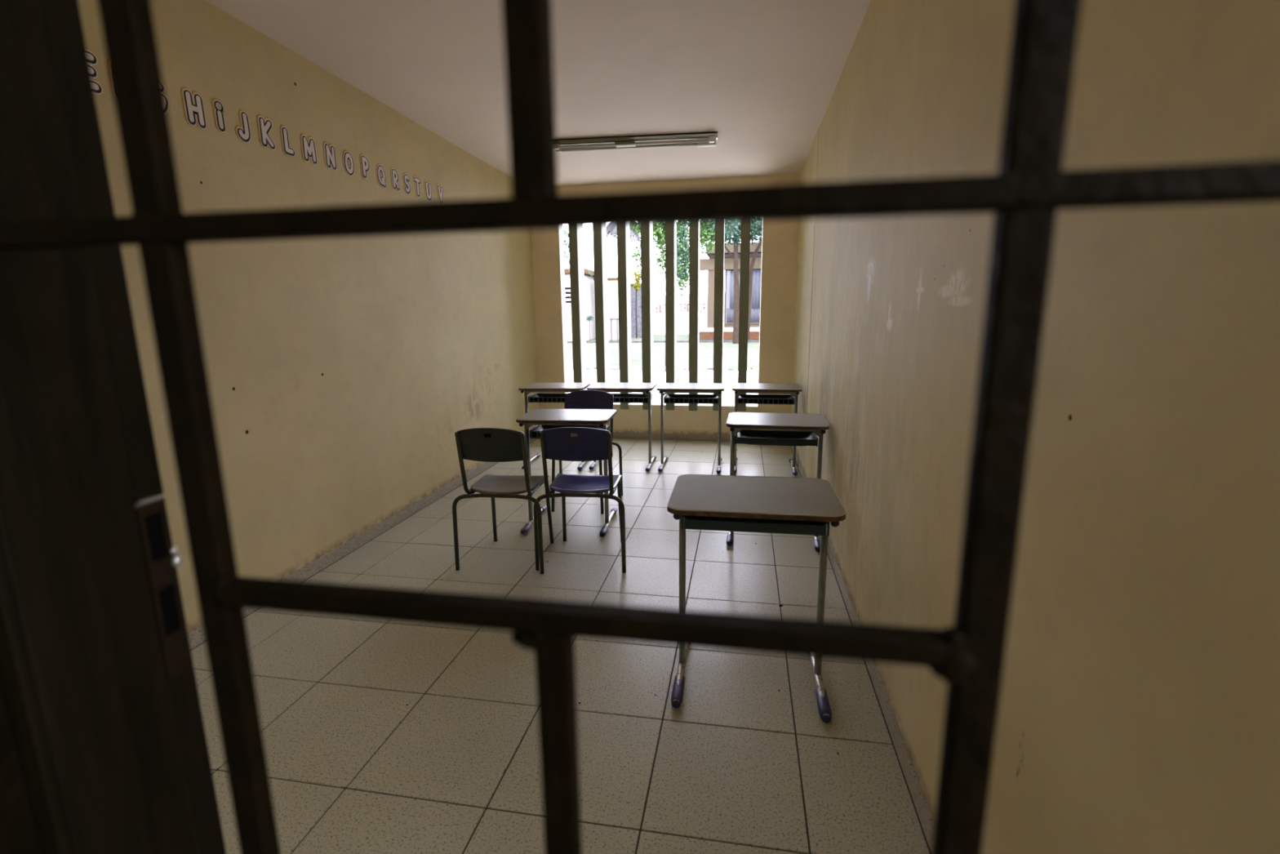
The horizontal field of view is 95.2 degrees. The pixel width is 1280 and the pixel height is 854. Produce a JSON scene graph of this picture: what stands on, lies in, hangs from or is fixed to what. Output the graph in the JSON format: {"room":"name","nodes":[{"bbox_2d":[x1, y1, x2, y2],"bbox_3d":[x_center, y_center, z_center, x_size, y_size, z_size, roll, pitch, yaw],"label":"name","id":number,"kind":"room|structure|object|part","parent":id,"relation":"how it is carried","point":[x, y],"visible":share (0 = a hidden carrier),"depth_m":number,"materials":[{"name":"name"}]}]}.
{"room":"classroom","nodes":[
{"label":"classroom","id":0,"kind":"room"},
{"bbox_2d":[78,0,538,633],"bbox_3d":[-1.781,-0.698,3.833,0.150,2.781,6.192,1,11,10],"label":"wall","id":1,"kind":"structure","parent":0,"point":[344,374],"depth_m":3.26,"materials":[{"name":"paint"}]},
{"bbox_2d":[86,47,102,94],"bbox_3d":[-1.991,-1.286,2.099,0.005,0.153,0.101,1,11,10],"label":"letter","id":2,"kind":"object","parent":1,"relation":"attached to","point":[92,59],"depth_m":2.13,"materials":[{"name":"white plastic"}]},
{"bbox_2d":[106,60,113,96],"bbox_3d":[-1.969,-1.312,2.225,0.005,0.153,0.101,1,11,10],"label":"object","id":3,"kind":"structure","parent":1,"relation":"attached to","point":[111,90],"depth_m":2.18,"materials":[{"name":"paint"}]},
{"bbox_2d":[163,84,168,111],"bbox_3d":[-1.947,-1.339,2.349,0.005,0.153,0.108,1,11,10],"label":"letter","id":4,"kind":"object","parent":1,"relation":"attached to","point":[166,97],"depth_m":2.40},
{"bbox_2d":[180,86,206,128],"bbox_3d":[-1.917,-1.370,2.514,0.005,0.153,0.106,1,11,10],"label":"letter","id":5,"kind":"object","parent":1,"relation":"attached to","point":[192,102],"depth_m":2.51,"materials":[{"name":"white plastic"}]},
{"bbox_2d":[210,97,226,132],"bbox_3d":[-1.896,-1.404,2.634,0.005,0.144,0.064,1,11,10],"label":"letter","id":6,"kind":"object","parent":1,"relation":"attached to","point":[218,108],"depth_m":2.63,"materials":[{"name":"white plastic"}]},
{"bbox_2d":[234,108,250,142],"bbox_3d":[-1.874,-1.421,2.755,0.005,0.153,0.092,1,11,10],"label":"letter","id":7,"kind":"object","parent":1,"relation":"attached to","point":[242,131],"depth_m":2.76,"materials":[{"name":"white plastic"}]},
{"bbox_2d":[256,114,275,150],"bbox_3d":[-1.849,-1.458,2.894,0.005,0.153,0.103,1,11,10],"label":"letter","id":8,"kind":"object","parent":1,"relation":"attached to","point":[264,125],"depth_m":2.88,"materials":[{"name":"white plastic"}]},
{"bbox_2d":[279,124,295,156],"bbox_3d":[-1.825,-1.482,3.029,0.005,0.147,0.089,1,11,10],"label":"letter","id":9,"kind":"object","parent":1,"relation":"attached to","point":[287,149],"depth_m":3.02,"materials":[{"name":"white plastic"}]},
{"bbox_2d":[299,133,317,164],"bbox_3d":[-1.799,-1.509,3.176,0.005,0.147,0.117,1,11,10],"label":"letter","id":10,"kind":"object","parent":1,"relation":"attached to","point":[308,145],"depth_m":3.17,"materials":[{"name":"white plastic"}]},
{"bbox_2d":[322,141,337,170],"bbox_3d":[-1.769,-1.547,3.339,0.005,0.147,0.102,1,11,10],"label":"letter","id":11,"kind":"object","parent":1,"relation":"attached to","point":[329,151],"depth_m":3.33,"materials":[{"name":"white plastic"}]},
{"bbox_2d":[342,149,354,176],"bbox_3d":[-1.742,-1.578,3.495,0.005,0.146,0.108,1,11,10],"label":"letter","id":12,"kind":"object","parent":1,"relation":"attached to","point":[348,162],"depth_m":3.49,"materials":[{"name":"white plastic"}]},
{"bbox_2d":[187,438,537,649],"bbox_3d":[-1.700,0.649,4.000,0.010,0.072,6.028,1,11,10],"label":"baseboard","id":13,"kind":"structure","parent":1,"relation":"attached to","point":[196,637],"depth_m":3.71,"materials":[{"name":"tile"}]},
{"bbox_2d":[359,153,369,178],"bbox_3d":[-1.714,-1.623,3.647,0.005,0.147,0.093,1,11,10],"label":"letter","id":14,"kind":"object","parent":1,"relation":"attached to","point":[364,163],"depth_m":3.63,"materials":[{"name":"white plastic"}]},
{"bbox_2d":[375,163,386,188],"bbox_3d":[-1.686,-1.637,3.806,0.005,0.150,0.106,1,11,10],"label":"letter","id":15,"kind":"object","parent":1,"relation":"attached to","point":[380,171],"depth_m":3.80,"materials":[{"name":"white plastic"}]},
{"bbox_2d":[390,166,399,191],"bbox_3d":[-1.658,-1.679,3.962,0.005,0.147,0.098,1,11,10],"label":"letter","id":16,"kind":"object","parent":1,"relation":"attached to","point":[394,175],"depth_m":3.95,"materials":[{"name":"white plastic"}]},
{"bbox_2d":[402,172,410,194],"bbox_3d":[-1.634,-1.706,4.096,0.005,0.147,0.094,1,11,10],"label":"letter","id":17,"kind":"object","parent":1,"relation":"attached to","point":[406,187],"depth_m":4.09,"materials":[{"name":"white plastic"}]},
{"bbox_2d":[412,174,420,197],"bbox_3d":[-1.610,-1.738,4.229,0.005,0.147,0.105,1,11,10],"label":"letter","id":18,"kind":"object","parent":1,"relation":"attached to","point":[416,180],"depth_m":4.22,"materials":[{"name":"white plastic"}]},
{"bbox_2d":[423,179,431,200],"bbox_3d":[-1.584,-1.767,4.375,0.005,0.147,0.100,1,11,10],"label":"letter","id":19,"kind":"object","parent":1,"relation":"attached to","point":[428,189],"depth_m":4.37,"materials":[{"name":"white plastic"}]},
{"bbox_2d":[435,183,443,200],"bbox_3d":[-1.552,-1.811,4.549,0.005,0.147,0.105,1,11,10],"label":"letter","id":20,"kind":"object","parent":1,"relation":"attached to","point":[439,188],"depth_m":4.54,"materials":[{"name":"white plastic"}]},
{"bbox_2d":[204,0,871,186],"bbox_3d":[-0.266,-2.147,3.517,3.181,0.150,6.931,1,11,10],"label":"ceiling","id":21,"kind":"structure","parent":0,"point":[762,75],"depth_m":3.29,"materials":[{"name":"paint"}]},
{"bbox_2d":[555,131,717,152],"bbox_3d":[-0.053,-2.257,4.654,1.330,0.072,0.166,1,11,7],"label":"ceiling lamp","id":22,"kind":"object","parent":21,"relation":"attached to","point":[699,139],"visible":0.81,"depth_m":4.60,"materials":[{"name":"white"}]},
{"bbox_2d":[191,438,931,853],"bbox_3d":[-0.490,0.999,2.624,3.181,0.120,8.726,1,11,10],"label":"floor","id":23,"kind":"structure","parent":0,"point":[744,764],"depth_m":2.14,"materials":[{"name":"tile"}]},
{"bbox_2d":[452,427,554,573],"bbox_3d":[-0.770,0.367,3.397,0.518,0.834,0.513,1,11,7],"label":"chair","id":24,"kind":"object","parent":23,"relation":"on","point":[477,444],"visible":0.98,"depth_m":3.19,"materials":[{"name":"green plastic"}]},
{"bbox_3d":[-0.965,0.190,3.278,0.023,0.374,0.253,1,11,7],"label":"post","id":25,"kind":"part","parent":24,"relation":"part of","materials":[{"name":"grey metal"}]},
{"bbox_3d":[-0.967,0.590,3.291,0.165,0.442,0.030,-3,11,-10],"label":"leg","id":26,"kind":"part","parent":24,"relation":"part of","materials":[{"name":"black metal"}]},
{"bbox_3d":[-0.940,0.546,3.511,0.036,0.444,0.392,1,11,7],"label":"leg","id":27,"kind":"part","parent":24,"relation":"part of","materials":[{"name":"black metal"}]},
{"bbox_3d":[-0.800,0.094,3.132,0.386,0.196,0.089,1,11,7],"label":"backrest","id":28,"kind":"part","parent":24,"relation":"part of","materials":[{"name":"black plastic"}]},
{"bbox_3d":[-0.765,0.330,3.447,0.392,0.033,0.398,1,11,7],"label":"seat","id":29,"kind":"part","parent":24,"relation":"part of","materials":[{"name":"grey plastic"}]},
{"bbox_3d":[-0.611,0.593,3.248,0.165,0.442,0.030,4,12,24],"label":"leg","id":30,"kind":"part","parent":24,"relation":"part of","materials":[{"name":"black metal"}]},
{"bbox_3d":[-0.607,0.194,3.235,0.023,0.374,0.253,1,11,7],"label":"post","id":31,"kind":"part","parent":24,"relation":"part of","materials":[{"name":"grey metal"}]},
{"bbox_3d":[-0.585,0.550,3.469,0.036,0.444,0.392,1,11,7],"label":"leg","id":32,"kind":"part","parent":24,"relation":"part of","materials":[{"name":"grey metal"}]},
{"bbox_2d":[518,382,590,470],"bbox_3d":[-0.797,-0.021,5.577,0.600,0.754,0.513,1,11,7],"label":"school desk","id":33,"kind":"object","parent":23,"relation":"on","point":[536,387],"visible":0.69,"depth_m":5.49,"materials":[{"name":"laminate"}]},
{"bbox_2d":[528,393,540,401],"bbox_3d":[-0.791,-0.280,5.601,0.490,0.052,0.235,1,11,7],"label":"basket","id":34,"kind":"object","parent":33,"relation":"on","point":[535,397],"depth_m":5.52,"materials":[{"name":"plastic"}]},
{"bbox_3d":[-0.798,-0.359,5.534,0.524,0.028,0.275,1,11,7],"label":"cross rail","id":35,"kind":"part","parent":33,"relation":"part of","materials":[{"name":"metal"}]},
{"bbox_2d":[515,408,617,537],"bbox_3d":[-0.478,0.288,3.965,0.600,0.754,0.513,1,11,7],"label":"school desk","id":36,"kind":"object","parent":23,"relation":"on","point":[544,419],"visible":0.7,"depth_m":3.88,"materials":[{"name":"plastic"}]},
{"bbox_3d":[-0.479,-0.051,3.922,0.524,0.028,0.275,1,11,7],"label":"cross rail","id":37,"kind":"part","parent":36,"relation":"part of","materials":[{"name":"metal"}]},
{"bbox_2d":[531,425,607,437],"bbox_3d":[-0.472,0.029,3.988,0.490,0.052,0.235,1,11,7],"label":"basket","id":38,"kind":"object","parent":36,"relation":"on","point":[535,431],"depth_m":4.08,"materials":[{"name":"plastic"}]},
{"bbox_2d":[533,426,626,573],"bbox_3d":[-0.322,0.363,3.392,0.518,0.834,0.513,0,11,5],"label":"chair","id":39,"kind":"object","parent":23,"relation":"on","point":[564,443],"visible":1,"depth_m":3.19,"materials":[{"name":"blue plastic"}]},
{"bbox_3d":[-0.512,0.186,3.267,0.023,0.374,0.253,0,11,5],"label":"post","id":40,"kind":"part","parent":39,"relation":"part of","materials":[{"name":"grey metal"}]},
{"bbox_3d":[-0.512,0.586,3.279,0.165,0.442,0.030,-3,11,-12],"label":"leg","id":41,"kind":"part","parent":39,"relation":"part of","materials":[{"name":"black metal"}]},
{"bbox_3d":[-0.492,0.542,3.500,0.036,0.444,0.392,0,11,5],"label":"leg","id":42,"kind":"part","parent":39,"relation":"part of","materials":[{"name":"black metal"}]},
{"bbox_3d":[-0.344,0.090,3.126,0.386,0.196,0.089,0,11,5],"label":"backrest","id":43,"kind":"part","parent":39,"relation":"part of","materials":[{"name":"blue plastic"}]},
{"bbox_3d":[-0.317,0.326,3.442,0.392,0.033,0.398,0,11,5],"label":"seat","id":44,"kind":"part","parent":39,"relation":"part of","materials":[{"name":"blue plastic"}]},
{"bbox_3d":[-0.155,0.588,3.248,0.165,0.442,0.030,4,12,22],"label":"leg","id":45,"kind":"part","parent":39,"relation":"part of","materials":[{"name":"black metal"}]},
{"bbox_3d":[-0.154,0.188,3.235,0.023,0.374,0.253,0,11,5],"label":"post","id":46,"kind":"part","parent":39,"relation":"part of","materials":[{"name":"grey metal"}]},
{"bbox_3d":[-0.136,0.544,3.469,0.036,0.444,0.392,0,11,5],"label":"leg","id":47,"kind":"part","parent":39,"relation":"part of","materials":[{"name":"grey metal"}]},
{"bbox_2d":[551,390,622,513],"bbox_3d":[-0.422,0.167,4.408,0.518,0.834,0.513,1,11,9],"label":"chair","id":48,"kind":"object","parent":23,"relation":"on","point":[581,399],"visible":0.34,"depth_m":4.56,"materials":[{"name":"blue plastic"}]},
{"bbox_3d":[-0.606,0.366,4.418,0.036,0.444,0.392,1,11,9],"label":"leg","id":49,"kind":"part","parent":48,"relation":"part of","materials":[{"name":"grey metal"}]},
{"bbox_3d":[-0.572,0.324,4.637,0.165,0.442,0.030,5,12,26],"label":"leg","id":50,"kind":"part","parent":48,"relation":"part of","materials":[{"name":"grey metal"}]},
{"bbox_3d":[-0.395,-0.186,4.551,0.386,0.196,0.089,1,11,9],"label":"backrest","id":51,"kind":"part","parent":48,"relation":"part of","materials":[{"name":"blue plastic"}]},
{"bbox_3d":[-0.253,0.372,4.363,0.036,0.444,0.392,1,11,9],"label":"leg","id":52,"kind":"part","parent":48,"relation":"part of","materials":[{"name":"grey metal"}]},
{"bbox_3d":[-0.231,-0.045,4.445,0.023,0.374,0.253,1,11,9],"label":"post","id":53,"kind":"part","parent":48,"relation":"part of","materials":[{"name":"grey metal"}]},
{"bbox_3d":[-0.218,0.330,4.582,0.165,0.442,0.030,-2,11,-8],"label":"leg","id":54,"kind":"part","parent":48,"relation":"part of","materials":[{"name":"grey metal"}]},
{"bbox_2d":[586,382,657,471],"bbox_3d":[-0.159,-0.016,5.513,0.600,0.754,0.513,1,11,9],"label":"school desk","id":55,"kind":"object","parent":23,"relation":"on","point":[608,387],"visible":0.82,"depth_m":5.40,"materials":[{"name":"plastic"}]},
{"bbox_3d":[-0.160,-0.355,5.471,0.524,0.028,0.275,1,11,9],"label":"cross rail","id":56,"kind":"part","parent":55,"relation":"part of","materials":[{"name":"metal"}]},
{"bbox_2d":[657,382,724,473],"bbox_3d":[0.474,-0.004,5.414,0.600,0.754,0.513,1,11,9],"label":"school desk","id":57,"kind":"object","parent":23,"relation":"on","point":[664,388],"visible":1,"depth_m":5.32,"materials":[{"name":"plastic"}]},
{"bbox_3d":[0.474,-0.343,5.371,0.524,0.028,0.275,1,11,9],"label":"cross rail","id":58,"kind":"part","parent":57,"relation":"part of","materials":[{"name":"metal"}]},
{"bbox_2d":[665,394,718,403],"bbox_3d":[0.482,-0.263,5.437,0.490,0.052,0.235,1,11,9],"label":"basket","id":59,"kind":"object","parent":57,"relation":"on","point":[669,398],"depth_m":5.35,"materials":[{"name":"plastic"}]},
{"bbox_2d":[666,474,845,723],"bbox_3d":[0.426,0.610,2.251,0.600,0.754,0.509,1,11,9],"label":"school desk","id":60,"kind":"object","parent":23,"relation":"on","point":[731,503],"visible":0.87,"depth_m":2.11,"materials":[{"name":"laminate"}]},
{"bbox_2d":[683,515,828,525],"bbox_3d":[0.412,0.318,2.128,0.490,0.052,0.235,1,11,9],"label":"basket","id":61,"kind":"object","parent":60,"relation":"on","point":[688,520],"depth_m":2.05,"materials":[{"name":"plastic"}]},
{"bbox_2d":[732,382,801,475],"bbox_3d":[1.139,0.004,5.332,0.600,0.754,0.513,1,11,10],"label":"school desk","id":62,"kind":"object","parent":23,"relation":"on","point":[739,388],"visible":0.91,"depth_m":5.24,"materials":[{"name":"plastic"}]},
{"bbox_2d":[738,395,793,403],"bbox_3d":[1.149,-0.256,5.355,0.490,0.052,0.235,1,11,10],"label":"basket","id":63,"kind":"object","parent":62,"relation":"on","point":[742,398],"depth_m":5.28,"materials":[{"name":"plastic"}]},
{"bbox_3d":[1.139,-0.335,5.289,0.524,0.028,0.275,1,11,10],"label":"cross rail","id":64,"kind":"part","parent":62,"relation":"part of","materials":[{"name":"paint"}]},
{"bbox_2d":[726,412,829,551],"bbox_3d":[0.852,0.322,3.708,0.600,0.754,0.513,1,11,11],"label":"school desk","id":65,"kind":"object","parent":23,"relation":"on","point":[748,428],"visible":0.79,"depth_m":3.61,"materials":[{"name":"laminate"}]},
{"bbox_2d":[736,431,816,445],"bbox_3d":[0.863,0.067,3.731,0.490,0.052,0.235,1,11,11],"label":"basket","id":66,"kind":"object","parent":65,"relation":"on","point":[752,437],"depth_m":3.65,"materials":[{"name":"plastic"}]},
{"bbox_3d":[0.852,-0.017,3.665,0.524,0.028,0.275,1,11,11],"label":"cross rail","id":67,"kind":"part","parent":65,"relation":"part of","materials":[{"name":"metal"}]},
{"bbox_2d":[531,173,799,435],"bbox_3d":[0.234,-1.238,6.493,3.181,2.781,0.150,1,11,10],"label":"wall","id":68,"kind":"structure","parent":0,"point":[780,239],"depth_m":6.35,"materials":[{"name":"paint"}]},
{"bbox_2d":[558,221,763,411],"bbox_3d":[0.218,-1.334,6.505,2.207,2.275,0.265,1,11,10],"label":"window","id":69,"kind":"structure","parent":68,"relation":"in","point":[576,276],"depth_m":6.43,"materials":[{"name":"paint"}]},
{"bbox_3d":[0.228,-0.247,6.699,2.207,0.034,0.169,1,11,10],"label":"sill","id":70,"kind":"part","parent":69,"relation":"part of","materials":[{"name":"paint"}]},
{"bbox_2d":[613,431,730,441],"bbox_3d":[0.236,0.107,6.673,2.856,0.072,0.010,1,11,10],"label":"baseboard","id":71,"kind":"structure","parent":68,"relation":"attached to","point":[615,434],"depth_m":6.64,"materials":[{"name":"tile"}]},
{"bbox_2d":[804,0,1279,853],"bbox_3d":[1.204,-0.633,3.312,0.150,2.781,6.192,1,11,10],"label":"wall","id":72,"kind":"structure","parent":0,"point":[1139,708],"depth_m":0.89,"materials":[{"name":"paint"}]},
{"bbox_2d":[791,128,818,471],"bbox_3d":[1.507,-1.085,5.434,0.003,2.707,1.516,1,11,10],"label":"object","id":73,"kind":"structure","parent":72,"relation":"attached to","point":[806,238],"depth_m":5.21,"materials":[{"name":"paint"}]},
{"bbox_2d":[791,445,933,852],"bbox_3d":[1.128,0.710,3.506,0.010,0.072,6.028,1,11,10],"label":"baseboard","id":74,"kind":"structure","parent":72,"relation":"attached to","point":[922,809],"depth_m":1.94,"materials":[{"name":"tile"}]},
{"bbox_3d":[-0.835,-0.065,0.513,3.181,2.781,0.138,1,11,10],"label":"wall","id":75,"kind":"structure","parent":0,"visible":0},
{"bbox_2d":[0,0,226,853],"bbox_3d":[0.026,0.265,0.414,0.980,2.150,0.126,1,11,10],"label":"door","id":76,"kind":"structure","parent":75,"relation":"in","point":[99,687],"depth_m":0.44,"materials":[{"name":"brown wood"}]},
{"bbox_3d":[-0.419,0.140,0.516,0.002,0.170,0.023,1,11,10],"label":"strike plate","id":77,"kind":"part","parent":76,"relation":"part of","materials":[{"name":"silver metal"}]},
{"bbox_2d":[0,0,1279,853],"bbox_3d":[0.013,0.289,0.344,1.018,2.050,0.028,1,11,10],"label":"iron gate","id":78,"kind":"object","parent":75,"relation":"attached to","point":[1028,188],"visible":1,"depth_m":0.29,"materials":[{"name":"black metal"}]},
{"label":"outside","id":79,"kind":"structure","parent":0,"visible":0},
{"bbox_2d":[566,334,759,370],"bbox_3d":[-2.308,-6.728,44.112,100.000,0.300,72.974,1,11,10],"label":"ground","id":80,"kind":"structure","parent":79,"point":[731,351],"depth_m":22.93,"materials":[{"name":"green plant"}]},
{"bbox_2d":[562,228,593,278],"bbox_3d":[-4.293,-5.994,25.492,4.280,5.395,4.472,1,11,10],"label":"palm tree","id":81,"kind":"object","parent":80,"relation":"on","point":[566,233],"visible":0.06,"depth_m":24.92,"materials":[{"name":"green plant"}]},
{"bbox_2d":[564,267,595,341],"bbox_3d":[-7.337,-7.797,37.856,9.000,4.300,4.400,1,11,10],"label":"house","id":82,"kind":"structure","parent":80,"relation":"on","point":[589,302],"depth_m":36.67,"materials":[{"name":"paint"}]},
{"bbox_2d":[585,315,593,341],"bbox_3d":[-3.015,-5.895,34.972,0.513,1.561,0.435,1,11,10],"label":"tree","id":83,"kind":"object","parent":80,"relation":"on","point":[589,317],"visible":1,"depth_m":34.89,"materials":[{"name":"green plant"}]},
{"bbox_2d":[593,277,618,339],"bbox_3d":[-1.768,-7.683,38.073,1.900,3.860,2.300,1,11,10],"label":"shed","id":84,"kind":"object","parent":80,"relation":"on","point":[612,282],"visible":0.32,"depth_m":37.07,"materials":[{"name":"paint"}]},
{"bbox_2d":[608,318,618,340],"bbox_3d":[-1.549,-5.881,35.335,0.550,1.360,0.200,1,11,10],"label":"garden bench","id":85,"kind":"object","parent":80,"relation":"on","point":[611,319],"visible":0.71,"depth_m":35.27,"materials":[{"name":"white"}]},
{"bbox_2d":[606,226,640,248],"bbox_3d":[-0.562,-4.739,20.376,1.785,4.789,1.817,1,11,10],"label":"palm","id":86,"kind":"object","parent":80,"relation":"on","point":[612,230],"visible":0.15,"depth_m":19.45,"materials":[{"name":"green plant"}]},
{"bbox_2d":[630,267,640,337],"bbox_3d":[-0.143,-8.150,38.557,0.953,4.555,0.779,-4,11,-16],"label":"tree","id":87,"kind":"object","parent":80,"relation":"on","point":[636,274],"visible":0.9,"depth_m":38.24,"materials":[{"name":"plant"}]},
{"bbox_3d":[-0.231,-7.882,38.639,0.142,4.000,0.095,1,11,10],"label":"stem","id":88,"kind":"part","parent":87,"relation":"part of","materials":[{"name":"green plant"}]},
{"bbox_2d":[630,283,641,337],"bbox_3d":[-0.045,-8.020,40.337,1.300,3.620,1.200,1,11,10],"label":"hut","id":89,"kind":"object","parent":80,"relation":"on","point":[633,292],"visible":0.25,"depth_m":39.88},
{"bbox_2d":[568,367,757,372],"bbox_3d":[0.383,-1.617,16.690,9.074,0.103,1.570,1,11,8],"label":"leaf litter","id":90,"kind":"object","parent":80,"relation":"on","point":[712,368],"visible":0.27,"depth_m":16.56,"materials":[{"name":"plant"}]},
{"bbox_2d":[566,340,759,342],"bbox_3d":[-0.188,-4.822,33.230,15.980,0.150,0.180,1,11,10],"label":"kerb","id":91,"kind":"object","parent":80,"relation":"on","point":[610,341],"visible":0.2,"depth_m":32.90,"materials":[{"name":"grey concrete"}]},
{"bbox_2d":[629,222,739,297],"bbox_3d":[1.265,-4.480,17.958,3.511,5.158,1.470,1,11,10],"label":"tree","id":92,"kind":"object","parent":80,"relation":"on","point":[707,231],"visible":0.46,"depth_m":17.48,"materials":[{"name":"green plant"}]},
{"bbox_2d":[653,293,724,334],"bbox_3d":[-5.986,-8.742,46.062,40.000,3.000,0.312,1,11,10],"label":"wall","id":93,"kind":"structure","parent":80,"relation":"on","point":[659,300],"depth_m":44.38,"materials":[{"name":"white paint"}]},
{"bbox_2d":[684,221,762,343],"bbox_3d":[4.535,-8.067,30.226,5.186,7.451,3.045,1,11,10],"label":"shade tree","id":94,"kind":"object","parent":80,"relation":"on","point":[756,227],"visible":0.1,"depth_m":29.97,"materials":[{"name":"green plant"}]},
{"bbox_2d":[698,329,759,341],"bbox_3d":[5.635,-5.323,33.953,4.400,0.620,1.800,1,11,10],"label":"wall","id":95,"kind":"structure","parent":80,"relation":"on","point":[707,335],"depth_m":33.22,"materials":[{"name":"brick"}]},
{"bbox_3d":[5.643,-5.092,34.023,4.400,0.140,1.750,1,11,10],"label":"planter","id":96,"kind":"part","parent":95,"relation":"part of","materials":[{"name":"white concrete"}]},
{"bbox_2d":[699,242,761,330],"bbox_3d":[8.225,-8.246,35.917,8.900,5.550,4.600,1,11,10],"label":"building","id":97,"kind":"structure","parent":80,"relation":"on","point":[708,264],"depth_m":34.68,"materials":[{"name":"paint"}]},
{"bbox_2d":[726,308,733,323],"bbox_3d":[5.626,-6.675,35.071,0.840,0.850,0.040,1,11,10],"label":"curtain","id":98,"kind":"object","parent":97,"relation":"hanging from","point":[730,312],"depth_m":35.10,"materials":[{"name":"white fabric"}]},
{"bbox_2d":[729,270,740,308],"bbox_3d":[5.672,-8.165,34.739,0.620,2.200,0.070,1,11,10],"label":"curtain","id":99,"kind":"object","parent":97,"relation":"hanging from","point":[731,272],"depth_m":34.76,"materials":[{"name":"grey fabric"}]},
{"bbox_2d":[750,307,759,322],"bbox_3d":[6.877,-6.648,34.852,0.840,0.850,0.040,1,11,10],"label":"curtain","id":100,"kind":"object","parent":97,"relation":"hanging from","point":[755,312],"depth_m":34.85,"materials":[{"name":"white fabric"}]},
{"bbox_2d":[751,269,761,307],"bbox_3d":[6.923,-8.138,34.521,0.620,2.200,0.070,1,11,10],"label":"curtain","id":101,"kind":"object","parent":97,"relation":"hanging from","point":[756,286],"depth_m":34.53,"materials":[{"name":"grey fabric"}]},
{"bbox_2d":[747,241,761,340],"bbox_3d":[7.594,-8.824,32.581,3.335,7.970,2.384,1,11,10],"label":"leaning tree","id":102,"kind":"object","parent":80,"relation":"on","point":[754,255],"visible":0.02,"depth_m":31.85,"materials":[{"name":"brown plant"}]},
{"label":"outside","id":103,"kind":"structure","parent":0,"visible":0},
{"bbox_2d":[568,369,758,404],"bbox_3d":[-2.881,-0.703,12.495,70.000,0.120,9.774,1,11,10],"label":"path","id":104,"kind":"structure","parent":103,"point":[729,377],"depth_m":14.52,"materials":[{"name":"white concrete"}]}
]}

